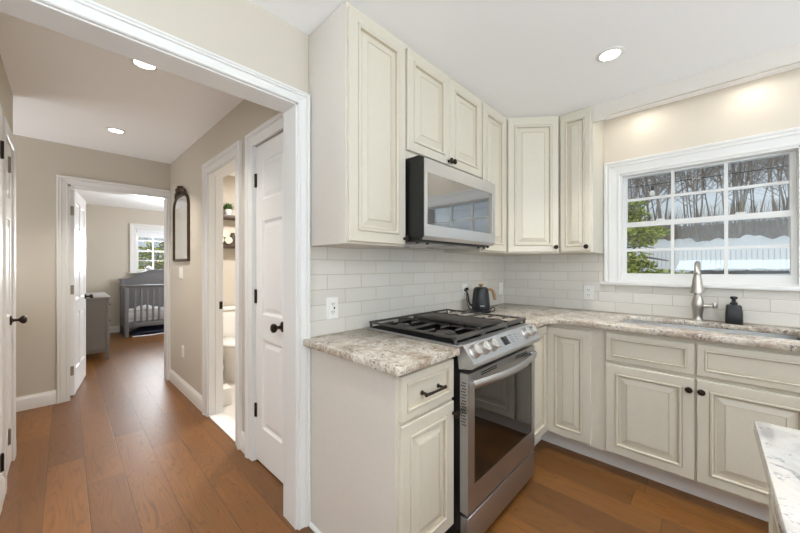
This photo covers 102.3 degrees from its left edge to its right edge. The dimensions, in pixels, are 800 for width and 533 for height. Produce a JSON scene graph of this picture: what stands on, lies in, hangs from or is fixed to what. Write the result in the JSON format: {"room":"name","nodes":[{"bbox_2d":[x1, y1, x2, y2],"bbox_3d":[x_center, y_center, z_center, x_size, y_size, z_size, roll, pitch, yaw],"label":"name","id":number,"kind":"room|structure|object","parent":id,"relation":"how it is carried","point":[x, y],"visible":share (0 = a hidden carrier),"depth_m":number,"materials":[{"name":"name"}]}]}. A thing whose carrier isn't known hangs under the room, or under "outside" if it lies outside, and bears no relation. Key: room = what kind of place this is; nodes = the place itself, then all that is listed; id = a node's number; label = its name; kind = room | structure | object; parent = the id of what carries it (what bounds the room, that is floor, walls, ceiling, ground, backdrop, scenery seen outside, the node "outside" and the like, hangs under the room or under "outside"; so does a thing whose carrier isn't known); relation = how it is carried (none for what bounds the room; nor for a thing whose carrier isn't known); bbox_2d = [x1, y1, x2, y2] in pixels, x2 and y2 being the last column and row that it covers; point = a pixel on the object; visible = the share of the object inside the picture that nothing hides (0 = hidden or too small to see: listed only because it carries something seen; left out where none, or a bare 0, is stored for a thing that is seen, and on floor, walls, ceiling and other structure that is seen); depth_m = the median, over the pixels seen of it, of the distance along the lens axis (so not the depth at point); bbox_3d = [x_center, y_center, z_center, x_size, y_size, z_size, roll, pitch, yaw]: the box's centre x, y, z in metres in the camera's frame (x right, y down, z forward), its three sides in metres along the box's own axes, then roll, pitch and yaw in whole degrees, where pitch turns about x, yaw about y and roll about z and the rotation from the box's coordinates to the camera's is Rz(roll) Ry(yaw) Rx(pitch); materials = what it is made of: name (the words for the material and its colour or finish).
{"room":"kitchen","nodes":[
{"label":"kitchen","id":0,"kind":"room"},
{"bbox_2d":[0,55,10,128],"bbox_3d":[-1.987,0.059,1.490,1.812,2.415,0.120,0,0,44],"label":"wall","id":1,"kind":"structure","parent":0,"point":[5,90],"depth_m":1.90,"materials":[{"name":"beige paint"}]},
{"bbox_2d":[0,104,1,513],"bbox_3d":[-1.781,0.216,1.303,0.975,2.100,0.136,0,0,44],"label":"trim","id":2,"kind":"structure","parent":1,"relation":"attached to","point":[0,104],"depth_m":1.65,"materials":[{"name":"white paint"}]},
{"bbox_2d":[0,140,3,472],"bbox_3d":[-1.739,0.254,1.363,0.825,2.005,0.106,0,0,44],"label":"door","id":3,"kind":"structure","parent":1,"relation":"in","point":[1,141],"depth_m":1.64,"materials":[{"name":"white paint"}]},
{"bbox_2d":[2,474,4,505],"bbox_3d":[-2.142,1.204,1.732,0.124,0.125,0.014,0,0,44],"label":"baseboard","id":4,"kind":"structure","parent":1,"relation":"attached to","point":[3,477],"depth_m":1.73,"materials":[{"name":"white paint"}]},
{"bbox_2d":[2,116,15,494],"bbox_3d":[-2.426,0.216,1.924,0.535,2.100,0.136,0,0,44],"label":"trim","id":5,"kind":"structure","parent":1,"relation":"attached to","point":[7,136],"depth_m":1.81,"materials":[{"name":"white paint"}]},
{"bbox_2d":[7,143,26,474],"bbox_3d":[-2.368,0.254,1.969,0.385,2.005,0.106,0,0,44],"label":"door","id":6,"kind":"structure","parent":1,"relation":"in","point":[23,319],"depth_m":2.03,"materials":[{"name":"white paint"}]},
{"bbox_2d":[11,91,12,133],"bbox_3d":[-3.010,0.059,1.648,0.120,2.415,1.312,0,0,44],"label":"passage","id":7,"kind":"object","parent":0,"point":[11,91],"visible":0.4,"depth_m":2.11,"materials":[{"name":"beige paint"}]},
{"bbox_2d":[13,134,234,396],"bbox_3d":[-2.600,0.059,3.674,0.120,2.415,4.800,0,0,44],"label":"wall","id":8,"kind":"structure","parent":0,"point":[39,162],"depth_m":2.93,"materials":[{"name":"beige paint"}]},
{"bbox_2d":[16,390,56,411],"bbox_3d":[-3.661,1.204,2.475,0.014,0.125,1.399,0,0,44],"label":"baseboard","id":9,"kind":"structure","parent":8,"relation":"attached to","point":[32,401],"depth_m":2.89,"materials":[{"name":"white paint"}]},
{"bbox_2d":[70,189,93,395],"bbox_3d":[-3.419,0.252,3.423,0.178,2.010,0.745,0,0,-38],"label":"door","id":10,"kind":"structure","parent":8,"relation":"in","point":[78,295],"depth_m":3.30,"materials":[{"name":"white paint"}]},
{"bbox_2d":[57,175,170,403],"bbox_3d":[-2.896,0.209,3.352,0.151,2.116,0.926,0,0,44],"label":"trim","id":11,"kind":"structure","parent":8,"relation":"attached to","point":[64,183],"depth_m":3.02,"materials":[{"name":"white paint"}]},
{"bbox_2d":[223,214,234,220],"bbox_3d":[-2.136,-0.606,3.956,0.154,0.045,0.650,0,0,44],"label":"shelf","id":12,"kind":"object","parent":8,"relation":"attached to","point":[225,216],"visible":0.11,"depth_m":3.92,"materials":[{"name":"brown wood"}]},
{"bbox_2d":[223,203,234,214],"bbox_3d":[-2.115,-0.715,3.976,0.173,0.173,0.175,0,0,37],"label":"potted plant","id":13,"kind":"object","parent":12,"relation":"on","point":[227,208],"visible":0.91,"depth_m":3.95,"materials":[{"name":"green plant"}]},
{"bbox_2d":[86,204,163,325],"bbox_3d":[-4.884,0.059,6.895,0.140,2.415,3.570,0,0,44],"label":"wall","id":14,"kind":"structure","parent":0,"point":[107,227],"depth_m":6.14,"materials":[{"name":"beige paint"}]},
{"bbox_2d":[109,326,137,332],"bbox_3d":[-4.829,1.204,6.841,0.014,0.125,3.330,0,0,44],"label":"baseboard","id":15,"kind":"structure","parent":14,"relation":"attached to","point":[113,329],"depth_m":6.19,"materials":[{"name":"white paint"}]},
{"bbox_2d":[128,223,163,273],"bbox_3d":[-5.005,-0.356,6.737,0.185,0.988,1.069,0,0,44],"label":"window","id":16,"kind":"structure","parent":14,"relation":"in","point":[134,252],"depth_m":6.44,"materials":[{"name":"white paint"}]},
{"bbox_2d":[136,229,163,237],"bbox_3d":[-4.980,-0.670,6.712,0.056,0.153,0.795,0,0,44],"label":"roller blind","id":17,"kind":"object","parent":16,"relation":"attached to","point":[139,232],"visible":0.65,"depth_m":6.58,"materials":[{"name":"white fabric"}]},
{"bbox_2d":[209,411,234,441],"bbox_3d":[-1.351,1.260,2.550,0.592,0.012,0.119,0,0,43],"label":"floor","id":18,"kind":"structure","parent":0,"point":[222,420],"depth_m":2.59,"materials":[{"name":"white tile"}]},
{"bbox_2d":[170,99,282,432],"bbox_3d":[-1.521,0.059,2.704,2.822,2.415,0.105,0,0,43],"label":"wall","id":19,"kind":"structure","parent":0,"point":[186,170],"depth_m":2.95,"materials":[{"name":"beige paint"}]},
{"bbox_2d":[173,186,189,261],"bbox_3d":[-2.229,-0.435,3.265,0.566,0.769,0.090,0,0,43],"label":"wall mirror","id":20,"kind":"object","parent":19,"relation":"attached to","point":[181,205],"visible":0.99,"depth_m":3.24,"materials":[{"name":"brown metal"}]},
{"bbox_2d":[174,196,186,258],"bbox_3d":[-2.223,-0.391,3.272,0.510,0.625,0.008,0,0,43],"label":"mirror glass","id":21,"kind":"object","parent":20,"relation":"attached to","point":[180,202],"depth_m":3.28,"materials":[{"name":"white"}]},
{"bbox_2d":[169,369,201,411],"bbox_3d":[-2.133,1.204,3.191,1.222,0.125,0.014,0,0,43],"label":"baseboard","id":22,"kind":"structure","parent":19,"relation":"attached to","point":[184,387],"depth_m":3.12,"materials":[{"name":"white paint"}]},
{"bbox_2d":[202,140,241,449],"bbox_3d":[-1.361,0.198,2.540,0.796,2.138,0.135,0,0,43],"label":"trim","id":23,"kind":"structure","parent":19,"relation":"attached to","point":[229,161],"depth_m":2.72,"materials":[{"name":"white paint"}]},
{"bbox_2d":[240,431,244,453],"bbox_3d":[-1.062,1.204,2.196,0.109,0.125,0.014,0,0,43],"label":"baseboard","id":24,"kind":"structure","parent":19,"relation":"attached to","point":[242,435],"depth_m":2.20,"materials":[{"name":"white paint"}]},
{"bbox_2d":[245,112,282,460],"bbox_3d":[-0.762,0.198,1.980,0.626,2.138,0.131,0,0,43],"label":"trim","id":25,"kind":"structure","parent":19,"relation":"attached to","point":[274,125],"depth_m":2.11,"materials":[{"name":"white paint"}]},
{"bbox_2d":[254,132,282,482],"bbox_3d":[-0.798,0.237,1.952,0.458,2.034,0.106,0,0,43],"label":"door","id":26,"kind":"structure","parent":19,"relation":"in","point":[268,178],"depth_m":1.98,"materials":[{"name":"white paint"}]},
{"bbox_2d":[91,0,503,337],"bbox_3d":[-0.857,0.059,1.267,0.130,2.415,5.550,0,0,44],"label":"wall","id":27,"kind":"structure","parent":0,"point":[368,285],"depth_m":1.68,"materials":[{"name":"tile"}]},
{"bbox_2d":[0,0,296,529],"bbox_3d":[-0.907,0.237,1.219,0.128,2.058,1.062,0,0,44],"label":"trim","id":28,"kind":"structure","parent":27,"relation":"attached to","point":[33,11],"depth_m":1.55,"materials":[{"name":"white paint"}]},
{"bbox_2d":[36,0,309,529],"bbox_3d":[-0.853,0.211,1.167,0.030,2.110,1.170,0,0,44],"label":"trim","id":29,"kind":"structure","parent":27,"relation":"attached to","point":[88,10],"depth_m":1.55,"materials":[{"name":"white paint"}]},
{"bbox_2d":[326,297,337,319],"bbox_3d":[-0.353,0.218,1.690,0.009,0.115,0.072,0,0,44],"label":"wall outlet","id":30,"kind":"object","parent":27,"relation":"attached to","point":[331,302],"visible":1,"depth_m":1.68,"materials":[{"name":"white plastic"}]},
{"bbox_2d":[330,302,335,314],"bbox_3d":[-0.351,0.218,1.688,0.004,0.068,0.034,0,0,44],"label":"socket","id":31,"kind":"object","parent":30,"relation":"attached to","point":[332,304],"depth_m":1.69,"materials":[{"name":"white plastic"}]},
{"bbox_2d":[309,0,409,248],"bbox_3d":[-0.198,-0.624,1.607,0.351,1.046,0.369,0,0,44],"label":"upper cabinet","id":32,"kind":"object","parent":27,"relation":"attached to","point":[357,66],"visible":0.98,"depth_m":1.48,"materials":[{"name":"paint"}]},
{"bbox_2d":[404,44,481,177],"bbox_3d":[0.193,-0.853,2.013,0.351,0.587,0.758,0,0,44],"label":"upper cabinet","id":33,"kind":"object","parent":27,"relation":"attached to","point":[443,118],"visible":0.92,"depth_m":1.86,"materials":[{"name":"white paint"}]},
{"bbox_2d":[404,155,494,248],"bbox_3d":[0.223,-0.336,1.986,0.418,0.440,0.732,0,0,44],"label":"microwave","id":34,"kind":"object","parent":33,"relation":"attached to","point":[446,207],"visible":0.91,"depth_m":1.73,"materials":[{"name":"silver metal"}]},
{"bbox_2d":[444,99,505,253],"bbox_3d":[0.590,-0.624,2.425,0.351,1.046,0.386,0,0,44],"label":"upper cabinet","id":35,"kind":"object","parent":27,"relation":"attached to","point":[493,122],"visible":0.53,"depth_m":2.33,"materials":[{"name":"white paint"}]},
{"bbox_2d":[473,116,569,255],"bbox_3d":[1.021,-0.624,2.679,0.612,1.046,0.588,0,0,44],"label":"upper cabinet","id":36,"kind":"object","parent":27,"relation":"attached to","point":[532,143],"visible":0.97,"depth_m":2.45,"materials":[{"name":"white paint"}]},
{"bbox_2d":[0,331,768,532],"bbox_3d":[-1.581,1.304,1.971,11.750,0.086,5.560,0,0,44],"label":"floor","id":37,"kind":"structure","parent":0,"point":[128,452],"depth_m":1.90,"materials":[{"name":"brown wood"}]},
{"bbox_2d":[86,292,110,358],"bbox_3d":[-4.543,0.840,4.672,1.166,0.854,0.482,0,0,44],"label":"dresser","id":38,"kind":"object","parent":37,"relation":"on","point":[98,320],"visible":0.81,"depth_m":4.34,"materials":[{"name":"grey paint"}]},
{"bbox_2d":[118,269,163,337],"bbox_3d":[-4.631,0.660,6.447,0.717,1.212,1.460,0,0,44],"label":"crib","id":39,"kind":"object","parent":37,"relation":"on","point":[146,288],"visible":0.37,"depth_m":6.07,"materials":[{"name":"grey paint"}]},
{"bbox_2d":[129,305,162,311],"bbox_3d":[-4.854,0.775,6.134,0.414,0.090,0.514,0,0,44],"label":"blanket","id":40,"kind":"object","parent":39,"relation":"on","point":[143,306],"visible":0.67,"depth_m":6.01,"materials":[{"name":"white fabric"}]},
{"bbox_2d":[129,324,163,335],"bbox_3d":[-4.593,1.193,6.374,0.504,0.141,1.155,0,0,44],"label":"blanket","id":41,"kind":"object","parent":37,"relation":"on","point":[154,328],"visible":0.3,"depth_m":6.13,"materials":[{"name":"blue fabric"}]},
{"bbox_2d":[223,384,231,405],"bbox_3d":[-1.626,1.181,2.955,0.140,0.159,0.115,0,0,44],"label":"waste bin","id":42,"kind":"object","parent":37,"relation":"on","point":[227,390],"visible":0.49,"depth_m":2.92,"materials":[{"name":"white plastic"}]},
{"bbox_2d":[223,305,234,381],"bbox_3d":[-1.926,0.873,3.720,0.713,0.775,0.450,0,0,44],"label":"toilet","id":43,"kind":"object","parent":37,"relation":"on","point":[228,311],"visible":0.3,"depth_m":3.61,"materials":[{"name":"white ceramic"}]},
{"bbox_2d":[310,348,459,532],"bbox_3d":[-0.092,0.827,1.493,0.652,0.880,0.354,0,0,44],"label":"base cabinet","id":44,"kind":"object","parent":37,"relation":"on","point":[382,444],"visible":0.91,"depth_m":1.31,"materials":[{"name":"white paint"}]},
{"bbox_2d":[309,521,321,532],"bbox_3d":[-0.236,1.258,1.377,0.580,0.017,0.012,0,0,44],"label":"trim","id":45,"kind":"structure","parent":44,"relation":"attached to","point":[312,526],"depth_m":1.54,"materials":[{"name":"white paint"}]},
{"bbox_2d":[303,328,459,376],"bbox_3d":[-0.107,0.368,1.483,0.649,0.032,0.392,0,0,44],"label":"countertop","id":46,"kind":"structure","parent":44,"relation":"on","point":[392,354],"depth_m":1.39,"materials":[{"name":"beige stone"}]},
{"bbox_2d":[366,309,539,532],"bbox_3d":[0.333,0.788,1.851,0.724,0.957,0.770,0,0,44],"label":"gas range","id":47,"kind":"object","parent":37,"relation":"on","point":[494,397],"visible":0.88,"depth_m":1.57,"materials":[{"name":"silver metal"}]},
{"bbox_2d":[366,315,529,347],"bbox_3d":[0.297,0.348,1.885,0.625,0.007,0.770,0,0,44],"label":"cooktop","id":48,"kind":"object","parent":47,"relation":"in","point":[507,330],"depth_m":1.67,"materials":[{"name":"metal"}]},
{"bbox_2d":[413,311,498,328],"bbox_3d":[0.298,0.294,1.785,0.448,0.031,0.183,0,0,44],"label":"griddle plate","id":49,"kind":"object","parent":47,"relation":"on","point":[477,322],"visible":1,"depth_m":1.74,"materials":[{"name":"metal"}]},
{"bbox_2d":[531,324,607,463],"bbox_3d":[1.008,0.827,2.416,0.958,0.880,0.984,0,0,44],"label":"base cabinet","id":50,"kind":"object","parent":37,"relation":"on","point":[570,360],"visible":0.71,"depth_m":2.12,"materials":[{"name":"white paint"}]},
{"bbox_2d":[448,303,799,351],"bbox_3d":[1.562,0.368,1.882,2.499,0.032,0.987,0,0,44],"label":"countertop","id":51,"kind":"structure","parent":50,"relation":"on","point":[538,316],"depth_m":2.00,"materials":[{"name":"beige stone"}]},
{"bbox_2d":[464,284,495,312],"bbox_3d":[0.620,0.243,2.499,0.171,0.218,0.190,0,0,-42],"label":"electric kettle","id":52,"kind":"object","parent":51,"relation":"on","point":[480,299],"visible":0.97,"depth_m":2.45,"materials":[{"name":"black metal"}]},
{"bbox_2d":[690,261,717,320],"bbox_3d":[1.905,0.159,2.019,0.125,0.386,0.236,0,0,44],"label":"kitchen faucet","id":53,"kind":"object","parent":51,"relation":"on","point":[697,303],"visible":1,"depth_m":2.06,"materials":[{"name":"silver metal"}]},
{"bbox_2d":[624,320,799,339],"bbox_3d":[1.792,0.486,1.917,0.796,0.201,0.391,0,0,44],"label":"sink","id":54,"kind":"object","parent":51,"relation":"in","point":[627,321],"visible":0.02,"depth_m":2.00,"materials":[{"name":"silver metal"}]},
{"bbox_2d":[725,296,742,324],"bbox_3d":[2.063,0.269,1.991,0.078,0.168,0.078,0,0,44],"label":"soap dispenser","id":55,"kind":"object","parent":51,"relation":"on","point":[733,311],"visible":1,"depth_m":1.97,"materials":[{"name":"black ceramic"}]},
{"bbox_2d":[605,330,799,521],"bbox_3d":[1.767,0.827,1.911,0.836,0.880,0.656,0,0,44],"label":"base cabinet","id":56,"kind":"object","parent":37,"relation":"on","point":[681,414],"visible":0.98,"depth_m":1.71,"materials":[{"name":"white paint"}]},
{"bbox_2d":[754,421,799,532],"bbox_3d":[0.896,0.809,0.036,1.097,0.914,0.908,0,0,44],"label":"kitchen island","id":57,"kind":"object","parent":37,"relation":"on","point":[778,446],"visible":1,"depth_m":0.57,"materials":[{"name":"white stone"}]},
{"bbox_2d":[0,0,799,211],"bbox_3d":[-1.480,-1.208,2.075,11.750,0.120,5.850,0,0,44],"label":"ceiling","id":58,"kind":"structure","parent":0,"point":[521,58],"depth_m":1.80,"materials":[{"name":"white paint"}]},
{"bbox_2d":[106,127,125,133],"bbox_3d":[-2.395,-1.145,2.716,0.130,0.007,0.130,0,0,44],"label":"recessed light","id":59,"kind":"object","parent":58,"relation":"in","point":[111,129],"visible":1,"depth_m":2.71,"materials":[{"name":"white paint"}]},
{"bbox_2d":[130,58,158,70],"bbox_3d":[-1.444,-1.145,1.821,0.130,0.007,0.130,0,0,44],"label":"recessed light","id":60,"kind":"object","parent":58,"relation":"in","point":[139,64],"visible":0.66,"depth_m":1.84,"materials":[{"name":"white paint"}]},
{"bbox_2d":[596,46,624,61],"bbox_3d":[1.136,-1.145,1.743,0.130,0.007,0.130,0,0,44],"label":"recessed light","id":61,"kind":"object","parent":58,"relation":"in","point":[609,54],"visible":1,"depth_m":1.74,"materials":[{"name":"white paint"}]},
{"bbox_2d":[593,42,799,122],"bbox_3d":[1.815,-1.087,1.885,1.200,0.120,0.019,0,0,44],"label":"soffit","id":62,"kind":"object","parent":58,"relation":"attached to","point":[788,55],"visible":1,"depth_m":1.90,"materials":[{"name":"paint"}]},
{"bbox_2d":[504,68,799,327],"bbox_3d":[2.742,0.059,1.544,4.930,2.415,0.159,0,0,44],"label":"wall","id":63,"kind":"structure","parent":0,"point":[558,281],"depth_m":2.24,"materials":[{"name":"tile"}]},
{"bbox_2d":[559,106,603,253],"bbox_3d":[1.391,-0.624,2.476,0.226,1.046,0.385,0,0,44],"label":"upper cabinet","id":64,"kind":"object","parent":63,"relation":"attached to","point":[581,140],"visible":0.99,"depth_m":2.37,"materials":[{"name":"white paint"}]},
{"bbox_2d":[584,285,593,299],"bbox_3d":[1.523,0.209,2.601,0.072,0.115,0.009,0,0,44],"label":"wall outlet","id":65,"kind":"object","parent":63,"relation":"attached to","point":[588,289],"visible":1,"depth_m":2.60,"materials":[{"name":"white plastic"}]},
{"bbox_2d":[600,126,799,290],"bbox_3d":[2.032,-0.331,2.193,1.131,0.946,0.185,0,0,44],"label":"window","id":66,"kind":"structure","parent":63,"relation":"in","point":[617,174],"depth_m":2.16,"materials":[{"name":"white paint"}]},
{"label":"outside","id":67,"kind":"structure","parent":0,"visible":0},
{"bbox_3d":[-13.080,0.916,15.295,22.800,0.020,26.000,0,0,44],"label":"field","id":68,"kind":"object","parent":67,"visible":0},
{"bbox_2d":[138,237,151,268],"bbox_3d":[-7.650,0.040,7.846,2.724,2.363,2.139,0,0,-41],"label":"leafy tree","id":69,"kind":"object","parent":68,"relation":"on","point":[141,263],"visible":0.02,"depth_m":8.52,"materials":[{"name":"green plant"}]},
{"bbox_2d":[138,237,163,268],"bbox_3d":[-9.845,-0.207,12.801,2.574,2.862,2.013,0,0,-43],"label":"leafy tree","id":70,"kind":"object","parent":68,"relation":"on","point":[148,255],"visible":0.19,"depth_m":12.64,"materials":[{"name":"green plant"}]},
{"bbox_2d":[152,242,163,268],"bbox_3d":[-6.332,-0.259,10.331,2.577,2.966,2.251,0,0,-39],"label":"leafy tree","id":71,"kind":"object","parent":68,"relation":"on","point":[158,248],"visible":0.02,"depth_m":9.71,"materials":[{"name":"green plant"}]},
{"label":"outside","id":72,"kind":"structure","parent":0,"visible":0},
{"bbox_2d":[627,235,789,274],"bbox_3d":[15.050,-1.127,16.248,34.000,3.390,37.600,0,0,44],"label":"ground","id":73,"kind":"structure","parent":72,"point":[745,240],"depth_m":25.97,"materials":[{"name":"white snow"}]},
{"bbox_2d":[627,198,691,273],"bbox_3d":[5.438,-0.636,7.838,2.125,2.176,2.485,0,0,-33],"label":"evergreen tree","id":74,"kind":"object","parent":73,"relation":"on","point":[634,263],"visible":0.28,"depth_m":7.41,"materials":[{"name":"green plant"}]},
{"bbox_2d":[654,166,713,240],"bbox_3d":[25.838,-10.175,29.413,8.707,16.402,11.804,0,0,2],"label":"bare tree","id":75,"kind":"object","parent":73,"relation":"on","point":[693,201],"visible":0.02,"depth_m":29.77,"materials":[{"name":"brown plant"}]},
{"bbox_2d":[629,247,789,268],"bbox_3d":[21.852,-0.513,21.956,32.120,1.720,0.140,0,0,44],"label":"picket fence","id":76,"kind":"object","parent":73,"relation":"on","point":[749,258],"visible":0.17,"depth_m":21.65,"materials":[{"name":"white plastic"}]},
{"bbox_2d":[683,268,789,273],"bbox_3d":[10.152,0.185,5.901,8.700,0.296,4.300,0,0,44],"label":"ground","id":77,"kind":"structure","parent":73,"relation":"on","point":[718,270],"depth_m":7.20,"materials":[{"name":"white snow"}]},
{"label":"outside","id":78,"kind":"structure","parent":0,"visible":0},
{"bbox_2d":[629,219,787,242],"bbox_3d":[41.831,-4.751,41.894,85.000,5.635,39.500,0,0,44],"label":"hill","id":79,"kind":"structure","parent":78,"point":[767,234],"depth_m":34.97,"materials":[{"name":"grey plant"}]},
{"bbox_2d":[632,176,663,238],"bbox_3d":[27.461,-14.689,36.102,13.229,24.189,9.246,0,0,-13],"label":"bare tree","id":80,"kind":"object","parent":79,"relation":"on","point":[655,189],"visible":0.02,"depth_m":35.29,"materials":[{"name":"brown plant"}]},
{"bbox_2d":[634,174,669,220],"bbox_3d":[29.258,-14.248,38.006,14.378,22.458,12.284,0,0,-18],"label":"bare tree","id":81,"kind":"object","parent":79,"relation":"on","point":[648,186],"visible":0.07,"depth_m":38.85,"materials":[{"name":"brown plant"}]},
{"bbox_2d":[628,172,676,241],"bbox_3d":[26.096,-10.243,33.602,6.662,16.229,9.883,0,0,-15],"label":"bare tree","id":82,"kind":"object","parent":79,"relation":"on","point":[638,191],"visible":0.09,"depth_m":33.85,"materials":[{"name":"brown plant"}]},
{"bbox_2d":[627,174,683,238],"bbox_3d":[25.743,-10.907,36.626,9.366,17.123,10.963,0,0,31],"label":"bare tree","id":83,"kind":"object","parent":79,"relation":"on","point":[663,174],"visible":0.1,"depth_m":32.89,"materials":[{"name":"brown plant"}]},
{"bbox_2d":[635,174,675,220],"bbox_3d":[33.062,-16.916,44.765,12.820,26.375,15.768,0,0,29],"label":"bare tree","id":84,"kind":"object","parent":79,"relation":"on","point":[675,174],"visible":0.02,"depth_m":43.55,"materials":[{"name":"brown plant"}]},
{"bbox_2d":[638,166,721,226],"bbox_3d":[33.204,-12.104,34.363,9.996,18.275,11.700,0,0,-42],"label":"bare tree","id":85,"kind":"object","parent":79,"relation":"on","point":[718,166],"visible":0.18,"depth_m":35.02,"materials":[{"name":"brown plant"}]},
{"bbox_2d":[647,165,722,238],"bbox_3d":[27.190,-11.281,32.322,10.852,17.820,7.315,0,0,17],"label":"bare tree","id":86,"kind":"object","parent":79,"relation":"on","point":[722,165],"visible":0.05,"depth_m":33.26,"materials":[{"name":"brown plant"}]},
{"bbox_2d":[657,166,721,213],"bbox_3d":[28.584,-14.687,37.260,11.538,23.738,14.191,0,0,-25],"label":"bare tree","id":87,"kind":"object","parent":79,"relation":"on","point":[721,166],"visible":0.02,"depth_m":35.97,"materials":[{"name":"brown plant"}]},
{"bbox_2d":[650,163,735,237],"bbox_3d":[30.977,-10.195,34.529,8.152,15.357,11.052,0,0,-38],"label":"bare tree","id":88,"kind":"object","parent":79,"relation":"on","point":[735,163],"visible":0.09,"depth_m":33.43,"materials":[{"name":"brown plant"}]},
{"bbox_2d":[675,167,714,215],"bbox_3d":[33.149,-11.819,38.078,8.016,17.051,11.513,0,0,37],"label":"bare tree","id":89,"kind":"object","parent":79,"relation":"on","point":[714,167],"visible":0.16,"depth_m":37.34,"materials":[{"name":"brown plant"}]},
{"bbox_2d":[680,168,711,231],"bbox_3d":[33.801,-12.208,37.482,9.446,17.795,12.806,0,0,40],"label":"bare tree","id":90,"kind":"object","parent":79,"relation":"on","point":[704,188],"visible":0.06,"depth_m":36.82,"materials":[{"name":"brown plant"}]},
{"bbox_2d":[678,168,717,225],"bbox_3d":[47.876,-19.424,51.749,16.500,27.600,13.416,0,0,-14],"label":"bare tree","id":91,"kind":"object","parent":79,"relation":"on","point":[701,168],"visible":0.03,"depth_m":50.49,"materials":[{"name":"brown plant"}]},
{"bbox_2d":[627,199,788,242],"bbox_3d":[36.946,-5.444,35.821,38.815,6.496,24.039,0,0,44],"label":"undergrowth","id":92,"kind":"object","parent":79,"relation":"on","point":[771,223],"visible":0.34,"depth_m":32.23,"materials":[{"name":"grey plant"}]},
{"bbox_2d":[679,164,736,231],"bbox_3d":[37.712,-14.290,42.419,14.209,21.045,9.893,0,0,30],"label":"bare tree","id":93,"kind":"object","parent":79,"relation":"on","point":[731,164],"visible":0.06,"depth_m":41.01,"materials":[{"name":"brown plant"}]},
{"bbox_2d":[661,159,760,227],"bbox_3d":[38.251,-14.399,34.967,11.928,21.807,13.962,0,0,-20],"label":"bare tree","id":94,"kind":"object","parent":79,"relation":"on","point":[733,182],"visible":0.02,"depth_m":36.17,"materials":[{"name":"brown plant"}]},
{"bbox_2d":[700,163,739,224],"bbox_3d":[40.072,-15.682,39.689,12.650,23.131,8.841,0,0,-25],"label":"bare tree","id":95,"kind":"object","parent":79,"relation":"on","point":[734,175],"visible":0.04,"depth_m":39.11,"materials":[{"name":"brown plant"}]},
{"bbox_2d":[719,162,743,235],"bbox_3d":[29.661,-12.684,29.997,8.604,20.963,12.766,0,0,36],"label":"bare tree","id":96,"kind":"object","parent":79,"relation":"on","point":[740,163],"visible":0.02,"depth_m":28.98,"materials":[{"name":"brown plant"}]},
{"bbox_2d":[707,165,757,223],"bbox_3d":[44.573,-12.918,42.370,6.707,16.341,9.951,0,0,44],"label":"bare tree","id":97,"kind":"object","parent":79,"relation":"on","point":[750,189],"visible":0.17,"depth_m":41.46,"materials":[{"name":"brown plant"}]},
{"bbox_2d":[708,161,766,223],"bbox_3d":[38.712,-12.652,37.578,8.522,18.128,12.240,0,0,-3],"label":"bare tree","id":98,"kind":"object","parent":79,"relation":"on","point":[716,199],"visible":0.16,"depth_m":37.67,"materials":[{"name":"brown plant"}]},
{"bbox_2d":[688,155,787,228],"bbox_3d":[42.871,-14.541,37.283,11.369,20.786,13.308,0,0,-18],"label":"bare tree","id":99,"kind":"object","parent":79,"relation":"on","point":[786,155],"visible":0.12,"depth_m":38.52,"materials":[{"name":"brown plant"}]},
{"bbox_2d":[697,161,779,212],"bbox_3d":[43.825,-17.110,45.009,11.856,24.391,14.582,0,0,-26],"label":"bare tree","id":100,"kind":"object","parent":79,"relation":"on","point":[766,161],"visible":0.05,"depth_m":44.74,"materials":[{"name":"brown plant"}]},
{"bbox_2d":[728,156,779,230],"bbox_3d":[40.867,-16.562,37.823,13.806,25.243,9.648,0,0,14],"label":"bare tree","id":101,"kind":"object","parent":79,"relation":"on","point":[737,181],"visible":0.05,"depth_m":38.83,"materials":[{"name":"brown plant"}]},
{"bbox_2d":[732,159,779,233],"bbox_3d":[35.934,-12.927,31.250,13.495,19.986,9.396,0,0,-43],"label":"bare tree","id":102,"kind":"object","parent":79,"relation":"on","point":[736,171],"visible":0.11,"depth_m":32.52,"materials":[{"name":"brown plant"}]},
{"bbox_2d":[729,156,785,230],"bbox_3d":[37.620,-11.337,32.422,8.492,15.996,11.512,0,0,-8],"label":"bare tree","id":103,"kind":"object","parent":79,"relation":"on","point":[780,187],"visible":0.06,"depth_m":33.08,"materials":[{"name":"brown plant"}]},
{"bbox_2d":[736,158,784,227],"bbox_3d":[39.576,-14.208,34.300,12.617,21.104,10.258,0,0,19],"label":"bare tree","id":104,"kind":"object","parent":79,"relation":"on","point":[771,179],"visible":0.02,"depth_m":34.83,"materials":[{"name":"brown plant"}]},
{"bbox_2d":[737,156,788,226],"bbox_3d":[45.556,-17.423,41.273,13.894,25.404,9.710,0,0,25],"label":"bare tree","id":105,"kind":"object","parent":79,"relation":"on","point":[744,192],"visible":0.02,"depth_m":42.11,"materials":[{"name":"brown plant"}]},
{"bbox_2d":[745,156,787,235],"bbox_3d":[31.160,-9.657,25.997,11.023,15.317,8.131,0,0,-16],"label":"bare tree","id":106,"kind":"object","parent":79,"relation":"on","point":[772,164],"visible":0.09,"depth_m":26.91,"materials":[{"name":"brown plant"}]},
{"bbox_2d":[755,160,787,220],"bbox_3d":[51.968,-16.469,45.120,11.852,21.671,8.283,0,0,1],"label":"bare tree","id":107,"kind":"object","parent":79,"relation":"on","point":[762,182],"visible":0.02,"depth_m":44.25,"materials":[{"name":"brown plant"}]},
{"bbox_2d":[775,155,788,209],"bbox_3d":[38.478,-15.322,33.277,11.801,24.279,14.515,0,0,27],"label":"bare tree","id":108,"kind":"object","parent":79,"relation":"on","point":[785,159],"visible":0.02,"depth_m":32.30,"materials":[{"name":"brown plant"}]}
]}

